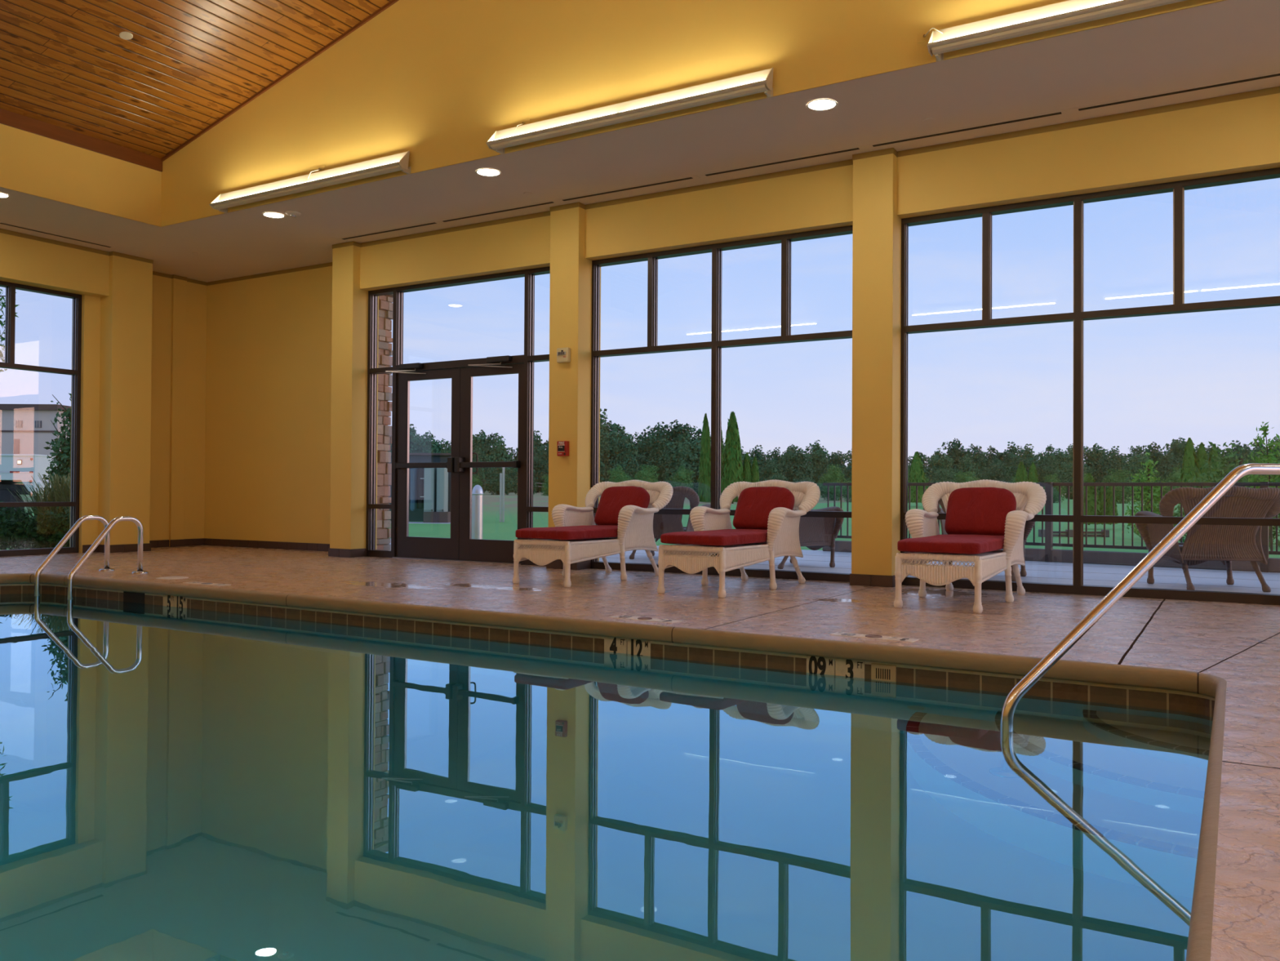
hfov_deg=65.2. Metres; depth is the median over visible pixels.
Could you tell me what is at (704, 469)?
arborvitae
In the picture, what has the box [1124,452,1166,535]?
young tree
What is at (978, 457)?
tree
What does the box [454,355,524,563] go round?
door
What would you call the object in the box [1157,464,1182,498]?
tree
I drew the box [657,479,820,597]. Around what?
chaise
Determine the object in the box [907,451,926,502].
arborvitae
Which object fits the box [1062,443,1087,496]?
tree
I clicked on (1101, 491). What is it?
arborvitae
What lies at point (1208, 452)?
tree
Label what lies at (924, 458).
tree
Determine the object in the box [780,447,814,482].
tree
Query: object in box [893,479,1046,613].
chaise
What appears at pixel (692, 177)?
ceiling vent
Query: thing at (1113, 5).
lamp
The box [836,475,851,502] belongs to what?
tree
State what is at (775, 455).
tree
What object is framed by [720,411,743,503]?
arborvitae
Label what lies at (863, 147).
ceiling vent
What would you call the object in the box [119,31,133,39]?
sprinkler cover
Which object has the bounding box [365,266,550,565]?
door frame
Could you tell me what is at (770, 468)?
tree
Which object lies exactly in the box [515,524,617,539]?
seat cushion
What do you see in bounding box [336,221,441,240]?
ceiling vent
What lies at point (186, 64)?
wood ceiling
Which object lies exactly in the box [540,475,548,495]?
tree
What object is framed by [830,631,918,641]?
depth marker
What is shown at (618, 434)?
tree
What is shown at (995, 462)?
tree
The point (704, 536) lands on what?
seat cushion
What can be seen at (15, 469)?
building
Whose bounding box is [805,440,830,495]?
tree
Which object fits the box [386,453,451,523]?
enclosure
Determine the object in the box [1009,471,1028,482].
tree
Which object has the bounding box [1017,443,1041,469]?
tree
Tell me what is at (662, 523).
wicker armchair
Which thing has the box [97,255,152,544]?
wall column
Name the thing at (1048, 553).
railing
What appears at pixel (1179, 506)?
shrub
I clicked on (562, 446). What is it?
fire alarm
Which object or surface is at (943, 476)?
tree
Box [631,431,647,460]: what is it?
tree
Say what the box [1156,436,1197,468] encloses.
tree
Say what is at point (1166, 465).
tree
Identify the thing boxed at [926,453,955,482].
tree
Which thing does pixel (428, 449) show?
tree
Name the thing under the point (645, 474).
tree
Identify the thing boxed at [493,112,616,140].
lamp
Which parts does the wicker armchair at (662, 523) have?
leg, panel, frame, arm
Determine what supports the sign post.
on the lawn at (493, 529)
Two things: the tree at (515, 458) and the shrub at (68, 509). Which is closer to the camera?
the shrub at (68, 509)
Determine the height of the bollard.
0.982 m
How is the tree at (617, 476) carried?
on the lawn at (493, 529)
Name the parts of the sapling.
stem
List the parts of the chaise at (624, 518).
leg, rail, leg, leg, seat, arm, leg, leg, frame, arm, leg, panel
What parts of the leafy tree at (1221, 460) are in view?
stem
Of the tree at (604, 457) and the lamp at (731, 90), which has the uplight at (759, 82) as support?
the lamp at (731, 90)
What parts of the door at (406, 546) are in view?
closer arm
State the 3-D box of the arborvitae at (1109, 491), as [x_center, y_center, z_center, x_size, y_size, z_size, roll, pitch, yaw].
[11.761,0.604,25.002,0.405,1.006,0.398,0,-1,31]
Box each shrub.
[0,500,41,550]
[8,511,56,548]
[18,506,70,548]
[49,506,70,546]
[1124,505,1186,539]
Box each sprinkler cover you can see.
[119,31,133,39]
[523,191,532,195]
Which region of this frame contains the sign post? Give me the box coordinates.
[499,466,504,521]
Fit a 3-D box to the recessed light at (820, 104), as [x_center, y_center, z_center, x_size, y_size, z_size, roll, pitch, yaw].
[1.346,-2.778,7.403,0.224,0.007,0.224,0,-1,31]
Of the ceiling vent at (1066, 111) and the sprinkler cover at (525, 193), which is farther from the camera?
the sprinkler cover at (525, 193)
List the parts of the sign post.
post, post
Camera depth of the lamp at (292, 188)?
9.92 m
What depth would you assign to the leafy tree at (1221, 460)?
17.04 m
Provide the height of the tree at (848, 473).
3.283 m
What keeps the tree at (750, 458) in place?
on the lawn at (493, 529)
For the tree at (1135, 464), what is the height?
3.574 m
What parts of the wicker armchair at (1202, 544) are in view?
leg, arm, leg, seat, frame, panel, leg, leg, arm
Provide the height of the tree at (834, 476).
2.293 m
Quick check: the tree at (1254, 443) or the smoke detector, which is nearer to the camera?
the smoke detector
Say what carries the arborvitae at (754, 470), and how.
on the lawn at (493, 529)
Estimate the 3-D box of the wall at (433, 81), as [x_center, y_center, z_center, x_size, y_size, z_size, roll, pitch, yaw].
[-0.080,-4.003,7.981,12.180,2.432,0.120,0,-1,31]
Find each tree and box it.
[0,288,19,372]
[388,444,414,453]
[408,423,424,453]
[411,430,445,453]
[411,436,440,453]
[434,438,451,453]
[471,445,491,492]
[471,475,484,491]
[472,429,502,490]
[483,466,514,494]
[485,435,516,491]
[502,457,517,492]
[507,467,537,494]
[509,447,517,469]
[533,430,546,454]
[533,446,548,492]
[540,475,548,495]
[541,440,548,480]
[542,441,548,478]
[600,408,619,440]
[600,418,616,482]
[600,437,642,481]
[606,422,639,462]
[606,463,634,482]
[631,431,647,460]
[633,433,670,481]
[634,464,659,482]
[640,421,671,462]
[657,419,695,481]
[661,431,711,493]
[665,463,694,489]
[683,425,711,486]
[695,471,699,492]
[741,446,759,468]
[741,453,754,466]
[748,444,773,481]
[759,457,782,481]
[764,446,782,474]
[767,473,789,480]
[777,443,803,480]
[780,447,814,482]
[791,474,814,483]
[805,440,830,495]
[816,463,848,500]
[817,450,851,496]
[821,464,831,496]
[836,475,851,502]
[840,460,852,497]
[845,450,852,467]
[907,452,930,471]
[907,460,929,488]
[907,466,928,488]
[924,448,954,479]
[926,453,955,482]
[928,467,957,487]
[941,438,973,478]
[952,453,982,482]
[952,471,977,482]
[963,443,991,479]
[982,457,1012,479]
[982,462,1015,482]
[984,445,1004,466]
[997,441,1030,477]
[1009,456,1035,481]
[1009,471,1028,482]
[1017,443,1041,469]
[1035,444,1070,493]
[1035,457,1062,488]
[1042,472,1066,502]
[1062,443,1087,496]
[1062,462,1093,499]
[1071,471,1100,495]
[1083,443,1107,482]
[1091,452,1123,494]
[1101,468,1132,503]
[1104,445,1128,471]
[1117,445,1154,497]
[1121,453,1153,500]
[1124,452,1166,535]
[1129,468,1159,501]
[1134,441,1165,467]
[1152,450,1182,497]
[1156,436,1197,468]
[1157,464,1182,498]
[1173,441,1279,548]
[1195,444,1209,459]
[1205,444,1226,457]
[1220,457,1235,473]
[1221,440,1250,464]
[1240,441,1263,456]
[1243,446,1277,475]
[1261,435,1279,460]
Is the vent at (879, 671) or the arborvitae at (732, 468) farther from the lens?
the arborvitae at (732, 468)
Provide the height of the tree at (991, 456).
5.145 m
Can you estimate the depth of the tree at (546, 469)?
72.49 m
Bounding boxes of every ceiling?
[0,0,391,158]
[0,0,1279,282]
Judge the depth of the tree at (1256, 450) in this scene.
75.50 m
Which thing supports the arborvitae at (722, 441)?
on the lawn at (493, 529)
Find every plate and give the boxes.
[307,164,325,178]
[514,118,530,131]
[916,27,942,44]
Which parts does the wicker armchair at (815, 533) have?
leg, seat, arm, leg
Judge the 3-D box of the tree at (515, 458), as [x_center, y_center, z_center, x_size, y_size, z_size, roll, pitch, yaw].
[-11.081,-1.010,92.906,2.892,4.567,2.991,0,-1,27]
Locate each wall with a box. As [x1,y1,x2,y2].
[0,123,161,226]
[0,232,206,552]
[160,0,1226,226]
[168,275,186,546]
[204,93,1279,543]
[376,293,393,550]
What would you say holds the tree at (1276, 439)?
on the lawn at (493, 529)
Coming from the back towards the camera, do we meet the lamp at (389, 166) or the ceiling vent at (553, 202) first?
the ceiling vent at (553, 202)
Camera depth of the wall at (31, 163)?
10.20 m
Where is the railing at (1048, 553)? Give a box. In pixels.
[822,481,1279,572]
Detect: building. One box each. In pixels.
[0,404,71,455]
[0,453,62,515]
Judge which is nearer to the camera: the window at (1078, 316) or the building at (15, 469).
the window at (1078, 316)
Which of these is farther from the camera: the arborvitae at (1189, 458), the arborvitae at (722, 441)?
the arborvitae at (722, 441)
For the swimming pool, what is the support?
in the floor
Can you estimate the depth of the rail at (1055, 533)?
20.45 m
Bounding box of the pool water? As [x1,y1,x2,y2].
[0,593,1213,960]
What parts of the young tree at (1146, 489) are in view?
stem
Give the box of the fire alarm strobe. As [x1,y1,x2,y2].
[556,346,570,363]
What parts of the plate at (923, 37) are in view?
plate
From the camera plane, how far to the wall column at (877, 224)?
8.39 m
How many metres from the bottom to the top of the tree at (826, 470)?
2.679 m
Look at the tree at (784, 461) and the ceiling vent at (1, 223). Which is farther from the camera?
the tree at (784, 461)
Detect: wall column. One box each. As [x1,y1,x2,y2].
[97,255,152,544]
[329,244,378,549]
[548,207,600,560]
[851,153,901,575]
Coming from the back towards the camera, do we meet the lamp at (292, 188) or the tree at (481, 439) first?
the tree at (481, 439)
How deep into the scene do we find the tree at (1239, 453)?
89.40 m
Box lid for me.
[155,576,188,578]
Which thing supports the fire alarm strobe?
attached to the wall column at (571, 273)
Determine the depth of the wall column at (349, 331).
11.64 m
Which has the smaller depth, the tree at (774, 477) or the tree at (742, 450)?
the tree at (774, 477)
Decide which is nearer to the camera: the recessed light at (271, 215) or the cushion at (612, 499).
the cushion at (612, 499)
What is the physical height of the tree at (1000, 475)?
2.523 m
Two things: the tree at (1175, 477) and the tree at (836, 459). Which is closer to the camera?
the tree at (1175, 477)
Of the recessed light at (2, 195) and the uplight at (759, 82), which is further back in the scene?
the recessed light at (2, 195)
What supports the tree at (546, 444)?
on the lawn at (493, 529)
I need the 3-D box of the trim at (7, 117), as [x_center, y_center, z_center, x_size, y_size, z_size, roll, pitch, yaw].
[-6.888,-3.499,8.243,0.022,0.144,6.400,0,-1,31]
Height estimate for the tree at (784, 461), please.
5.282 m
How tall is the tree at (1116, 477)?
2.052 m
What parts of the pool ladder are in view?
ladder rail, ladder rail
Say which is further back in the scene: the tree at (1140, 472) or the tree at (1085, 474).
the tree at (1140, 472)
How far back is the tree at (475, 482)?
60.71 m
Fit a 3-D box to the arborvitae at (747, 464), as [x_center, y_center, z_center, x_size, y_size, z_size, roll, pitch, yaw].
[4.797,-0.137,44.987,0.688,2.311,0.677,0,-1,11]
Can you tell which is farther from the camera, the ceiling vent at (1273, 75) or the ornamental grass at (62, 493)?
the ornamental grass at (62, 493)
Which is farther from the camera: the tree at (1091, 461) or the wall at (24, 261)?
the tree at (1091, 461)
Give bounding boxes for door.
[385,362,460,559]
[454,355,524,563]
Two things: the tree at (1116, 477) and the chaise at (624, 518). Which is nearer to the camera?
the chaise at (624, 518)
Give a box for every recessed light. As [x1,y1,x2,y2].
[0,192,9,198]
[262,212,284,217]
[475,168,501,176]
[806,98,837,111]
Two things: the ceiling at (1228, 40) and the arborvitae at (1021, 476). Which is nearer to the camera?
the ceiling at (1228, 40)
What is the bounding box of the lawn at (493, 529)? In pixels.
[0,489,1279,558]
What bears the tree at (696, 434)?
on the lawn at (493, 529)
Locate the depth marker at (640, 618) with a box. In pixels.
[608,614,682,622]
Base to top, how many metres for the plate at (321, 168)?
0.121 m
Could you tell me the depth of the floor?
6.40 m
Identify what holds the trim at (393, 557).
attached to the wall at (268, 362)
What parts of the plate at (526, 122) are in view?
plate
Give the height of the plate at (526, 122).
0.111 m
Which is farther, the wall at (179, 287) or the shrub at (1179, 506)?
the shrub at (1179, 506)
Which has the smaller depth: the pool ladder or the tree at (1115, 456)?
the pool ladder
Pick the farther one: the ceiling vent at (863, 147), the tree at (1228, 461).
the tree at (1228, 461)
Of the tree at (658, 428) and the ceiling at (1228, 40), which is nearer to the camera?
the ceiling at (1228, 40)
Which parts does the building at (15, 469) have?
roof lid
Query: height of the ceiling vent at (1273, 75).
0.004 m
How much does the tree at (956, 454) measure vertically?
5.892 m
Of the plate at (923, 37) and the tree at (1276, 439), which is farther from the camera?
the tree at (1276, 439)
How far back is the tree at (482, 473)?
70.31 m
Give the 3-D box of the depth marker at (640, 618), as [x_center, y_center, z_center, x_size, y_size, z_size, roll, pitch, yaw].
[0.030,0.846,6.118,0.464,0.010,0.120,0,-1,34]
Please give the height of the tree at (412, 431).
6.902 m
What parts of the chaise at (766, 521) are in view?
leg, rail, leg, arm, seat, leg, leg, frame, panel, leg, arm, leg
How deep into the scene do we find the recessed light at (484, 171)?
9.03 m
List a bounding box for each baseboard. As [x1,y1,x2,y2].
[82,537,204,552]
[204,537,895,586]
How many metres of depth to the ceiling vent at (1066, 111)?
7.87 m
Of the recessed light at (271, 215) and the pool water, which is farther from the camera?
the recessed light at (271, 215)
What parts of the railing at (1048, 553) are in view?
post, rail, rail, post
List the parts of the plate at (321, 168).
plate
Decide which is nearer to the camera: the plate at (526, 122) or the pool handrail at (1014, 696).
the pool handrail at (1014, 696)
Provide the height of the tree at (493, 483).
2.085 m
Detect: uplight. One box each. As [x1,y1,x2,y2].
[208,151,410,213]
[485,67,773,154]
[927,0,1186,62]
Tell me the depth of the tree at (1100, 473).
78.86 m
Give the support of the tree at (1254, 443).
on the lawn at (493, 529)
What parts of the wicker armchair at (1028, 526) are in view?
frame, panel, arm, leg, leg, arm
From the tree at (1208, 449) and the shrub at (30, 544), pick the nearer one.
the shrub at (30, 544)
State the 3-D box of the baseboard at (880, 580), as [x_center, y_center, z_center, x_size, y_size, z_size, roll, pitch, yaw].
[-0.688,0.839,10.145,13.035,0.095,0.636,0,-1,33]
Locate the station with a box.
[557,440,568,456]
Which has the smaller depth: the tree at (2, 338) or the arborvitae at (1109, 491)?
the tree at (2, 338)
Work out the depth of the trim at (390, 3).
9.96 m
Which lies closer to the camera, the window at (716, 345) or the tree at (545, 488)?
the window at (716, 345)
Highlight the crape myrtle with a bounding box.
[42,393,71,493]
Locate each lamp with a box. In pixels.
[215,182,301,202]
[302,160,399,182]
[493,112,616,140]
[621,80,762,111]
[933,0,1121,42]
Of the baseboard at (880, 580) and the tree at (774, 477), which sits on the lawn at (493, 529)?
the tree at (774, 477)
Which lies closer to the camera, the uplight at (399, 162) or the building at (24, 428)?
the uplight at (399, 162)
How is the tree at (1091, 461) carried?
on the lawn at (493, 529)
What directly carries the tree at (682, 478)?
on the lawn at (493, 529)
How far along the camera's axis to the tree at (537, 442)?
98.57 m
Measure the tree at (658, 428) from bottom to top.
7.131 m
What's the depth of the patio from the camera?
10.30 m
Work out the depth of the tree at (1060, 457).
87.73 m
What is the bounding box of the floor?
[0,545,1279,960]
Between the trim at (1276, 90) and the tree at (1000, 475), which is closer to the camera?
the trim at (1276, 90)
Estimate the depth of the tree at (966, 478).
54.21 m
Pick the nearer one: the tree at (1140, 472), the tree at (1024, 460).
the tree at (1140, 472)
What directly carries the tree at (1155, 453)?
on the lawn at (493, 529)
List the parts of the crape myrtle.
stem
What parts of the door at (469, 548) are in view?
pull handle, closer arm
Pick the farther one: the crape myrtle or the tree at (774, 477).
the tree at (774, 477)
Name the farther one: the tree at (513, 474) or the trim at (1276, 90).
the tree at (513, 474)
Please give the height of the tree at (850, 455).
4.954 m
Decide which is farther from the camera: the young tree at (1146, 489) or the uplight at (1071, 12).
the young tree at (1146, 489)
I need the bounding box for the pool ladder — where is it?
[34,515,148,599]
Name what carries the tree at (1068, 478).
on the lawn at (493, 529)
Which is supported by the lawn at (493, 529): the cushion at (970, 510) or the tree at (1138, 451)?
the tree at (1138, 451)
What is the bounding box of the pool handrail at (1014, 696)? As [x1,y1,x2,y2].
[1000,462,1279,731]
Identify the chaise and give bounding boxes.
[512,480,673,586]
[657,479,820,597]
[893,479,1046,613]
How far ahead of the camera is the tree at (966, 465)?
77.35 m
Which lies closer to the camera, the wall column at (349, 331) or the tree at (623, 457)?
the wall column at (349, 331)
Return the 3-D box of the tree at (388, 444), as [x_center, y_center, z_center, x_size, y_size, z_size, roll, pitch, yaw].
[-17.567,-0.975,72.069,2.698,4.062,2.820,0,-1,-6]
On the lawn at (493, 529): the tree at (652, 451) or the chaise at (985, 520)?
the tree at (652, 451)
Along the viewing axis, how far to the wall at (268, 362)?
10.31 m
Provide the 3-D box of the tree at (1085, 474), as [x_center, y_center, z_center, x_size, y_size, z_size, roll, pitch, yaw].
[25.390,0.453,57.081,1.684,1.878,1.554,1,-1,-35]
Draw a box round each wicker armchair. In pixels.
[629,485,711,559]
[777,506,844,568]
[937,497,1035,581]
[1134,485,1279,591]
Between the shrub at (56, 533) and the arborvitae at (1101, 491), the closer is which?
the shrub at (56, 533)
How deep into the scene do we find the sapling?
14.98 m
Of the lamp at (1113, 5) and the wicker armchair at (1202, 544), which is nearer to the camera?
the lamp at (1113, 5)
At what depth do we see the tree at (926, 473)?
79.21 m
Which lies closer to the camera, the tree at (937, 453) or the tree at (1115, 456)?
the tree at (937, 453)
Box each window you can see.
[0,280,81,556]
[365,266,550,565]
[590,225,853,582]
[900,167,1279,604]
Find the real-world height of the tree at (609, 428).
8.241 m
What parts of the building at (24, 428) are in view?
doorway, cornice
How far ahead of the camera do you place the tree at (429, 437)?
90.21 m
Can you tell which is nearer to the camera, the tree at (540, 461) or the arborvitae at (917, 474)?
the arborvitae at (917, 474)
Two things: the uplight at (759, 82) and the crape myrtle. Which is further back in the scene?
the crape myrtle
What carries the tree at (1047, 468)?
on the lawn at (493, 529)
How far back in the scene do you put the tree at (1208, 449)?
98.02 m
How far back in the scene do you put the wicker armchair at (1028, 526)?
9.80 m
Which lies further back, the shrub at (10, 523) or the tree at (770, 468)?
the tree at (770, 468)
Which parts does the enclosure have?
tall tank, cabinet door, cabinet door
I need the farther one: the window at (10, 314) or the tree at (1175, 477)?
the tree at (1175, 477)
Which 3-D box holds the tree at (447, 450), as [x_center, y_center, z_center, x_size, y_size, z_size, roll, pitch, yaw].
[-18.208,-1.365,94.153,3.279,5.207,3.183,0,-1,2]
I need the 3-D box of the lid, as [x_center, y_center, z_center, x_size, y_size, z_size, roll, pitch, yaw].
[-4.084,0.851,8.742,0.260,0.008,0.260,0,-1,31]
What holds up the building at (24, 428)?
on the lawn at (493, 529)
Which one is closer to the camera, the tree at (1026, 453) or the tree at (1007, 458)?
the tree at (1007, 458)
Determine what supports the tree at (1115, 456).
on the lawn at (493, 529)
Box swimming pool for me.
[0,573,1226,960]
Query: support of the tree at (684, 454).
on the lawn at (493, 529)
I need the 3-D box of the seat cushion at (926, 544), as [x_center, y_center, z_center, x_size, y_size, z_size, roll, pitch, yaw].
[2.287,0.452,7.183,0.557,0.100,1.244,0,-1,31]
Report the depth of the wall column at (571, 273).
10.02 m
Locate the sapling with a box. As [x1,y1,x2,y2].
[1241,421,1279,551]
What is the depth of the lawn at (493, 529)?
25.84 m
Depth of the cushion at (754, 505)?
8.53 m
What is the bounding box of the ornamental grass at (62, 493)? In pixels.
[8,472,70,548]
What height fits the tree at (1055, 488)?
1.795 m
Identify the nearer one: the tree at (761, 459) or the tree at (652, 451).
the tree at (652, 451)
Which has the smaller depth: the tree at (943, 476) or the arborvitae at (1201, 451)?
the arborvitae at (1201, 451)
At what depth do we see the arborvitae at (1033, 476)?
49.88 m
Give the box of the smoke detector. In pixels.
[284,210,301,217]
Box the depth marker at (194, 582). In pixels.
[184,581,229,586]
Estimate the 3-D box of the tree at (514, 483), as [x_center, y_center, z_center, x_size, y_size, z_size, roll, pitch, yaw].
[-6.863,0.075,59.130,1.721,1.927,1.879,1,-1,-37]
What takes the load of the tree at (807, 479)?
on the lawn at (493, 529)
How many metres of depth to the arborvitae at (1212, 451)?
34.92 m
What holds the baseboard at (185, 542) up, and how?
attached to the wall at (24, 261)
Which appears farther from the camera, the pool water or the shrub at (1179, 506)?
the shrub at (1179, 506)
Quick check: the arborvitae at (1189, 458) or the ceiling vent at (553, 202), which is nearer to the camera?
the ceiling vent at (553, 202)
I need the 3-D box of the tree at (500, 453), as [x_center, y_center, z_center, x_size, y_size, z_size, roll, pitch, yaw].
[-12.466,-1.353,89.805,3.246,5.283,3.017,0,-1,36]
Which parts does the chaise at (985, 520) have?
leg, leg, arm, rail, leg, seat, leg, panel, frame, leg, leg, arm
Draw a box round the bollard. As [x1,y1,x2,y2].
[471,484,483,538]
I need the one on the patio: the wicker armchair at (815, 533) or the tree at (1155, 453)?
the wicker armchair at (815, 533)
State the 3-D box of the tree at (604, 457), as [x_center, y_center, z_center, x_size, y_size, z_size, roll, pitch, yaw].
[-3.123,-1.570,71.896,3.676,5.742,3.785,0,-1,10]
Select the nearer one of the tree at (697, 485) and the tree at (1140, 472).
the tree at (697, 485)
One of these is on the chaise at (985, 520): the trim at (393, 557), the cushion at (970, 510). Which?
the cushion at (970, 510)
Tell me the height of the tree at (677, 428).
7.249 m
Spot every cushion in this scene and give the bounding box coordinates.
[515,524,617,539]
[594,485,649,525]
[660,528,767,545]
[733,486,794,529]
[897,533,1004,554]
[944,487,1016,535]
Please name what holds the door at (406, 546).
attached to the door frame at (528, 358)
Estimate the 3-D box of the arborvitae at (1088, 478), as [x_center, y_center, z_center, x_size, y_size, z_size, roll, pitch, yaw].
[11.194,0.457,25.001,0.619,1.315,0.642,0,-1,-8]
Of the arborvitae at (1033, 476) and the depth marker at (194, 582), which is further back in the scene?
the arborvitae at (1033, 476)
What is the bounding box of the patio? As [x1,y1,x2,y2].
[390,537,1279,594]
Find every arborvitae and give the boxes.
[697,413,711,502]
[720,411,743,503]
[720,424,724,481]
[742,452,751,482]
[751,456,759,482]
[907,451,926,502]
[1013,462,1028,482]
[1027,462,1039,482]
[1083,472,1102,524]
[1098,485,1108,524]
[1106,485,1118,524]
[1179,437,1198,504]
[1196,442,1211,488]
[1208,443,1220,481]
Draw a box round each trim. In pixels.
[0,86,1279,285]
[0,108,162,172]
[160,0,399,161]
[392,556,522,564]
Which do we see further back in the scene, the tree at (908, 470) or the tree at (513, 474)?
the tree at (513, 474)
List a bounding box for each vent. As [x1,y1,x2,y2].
[0,222,117,248]
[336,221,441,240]
[437,200,559,222]
[555,175,699,202]
[697,145,866,177]
[864,109,1071,148]
[871,662,896,681]
[1069,71,1279,113]

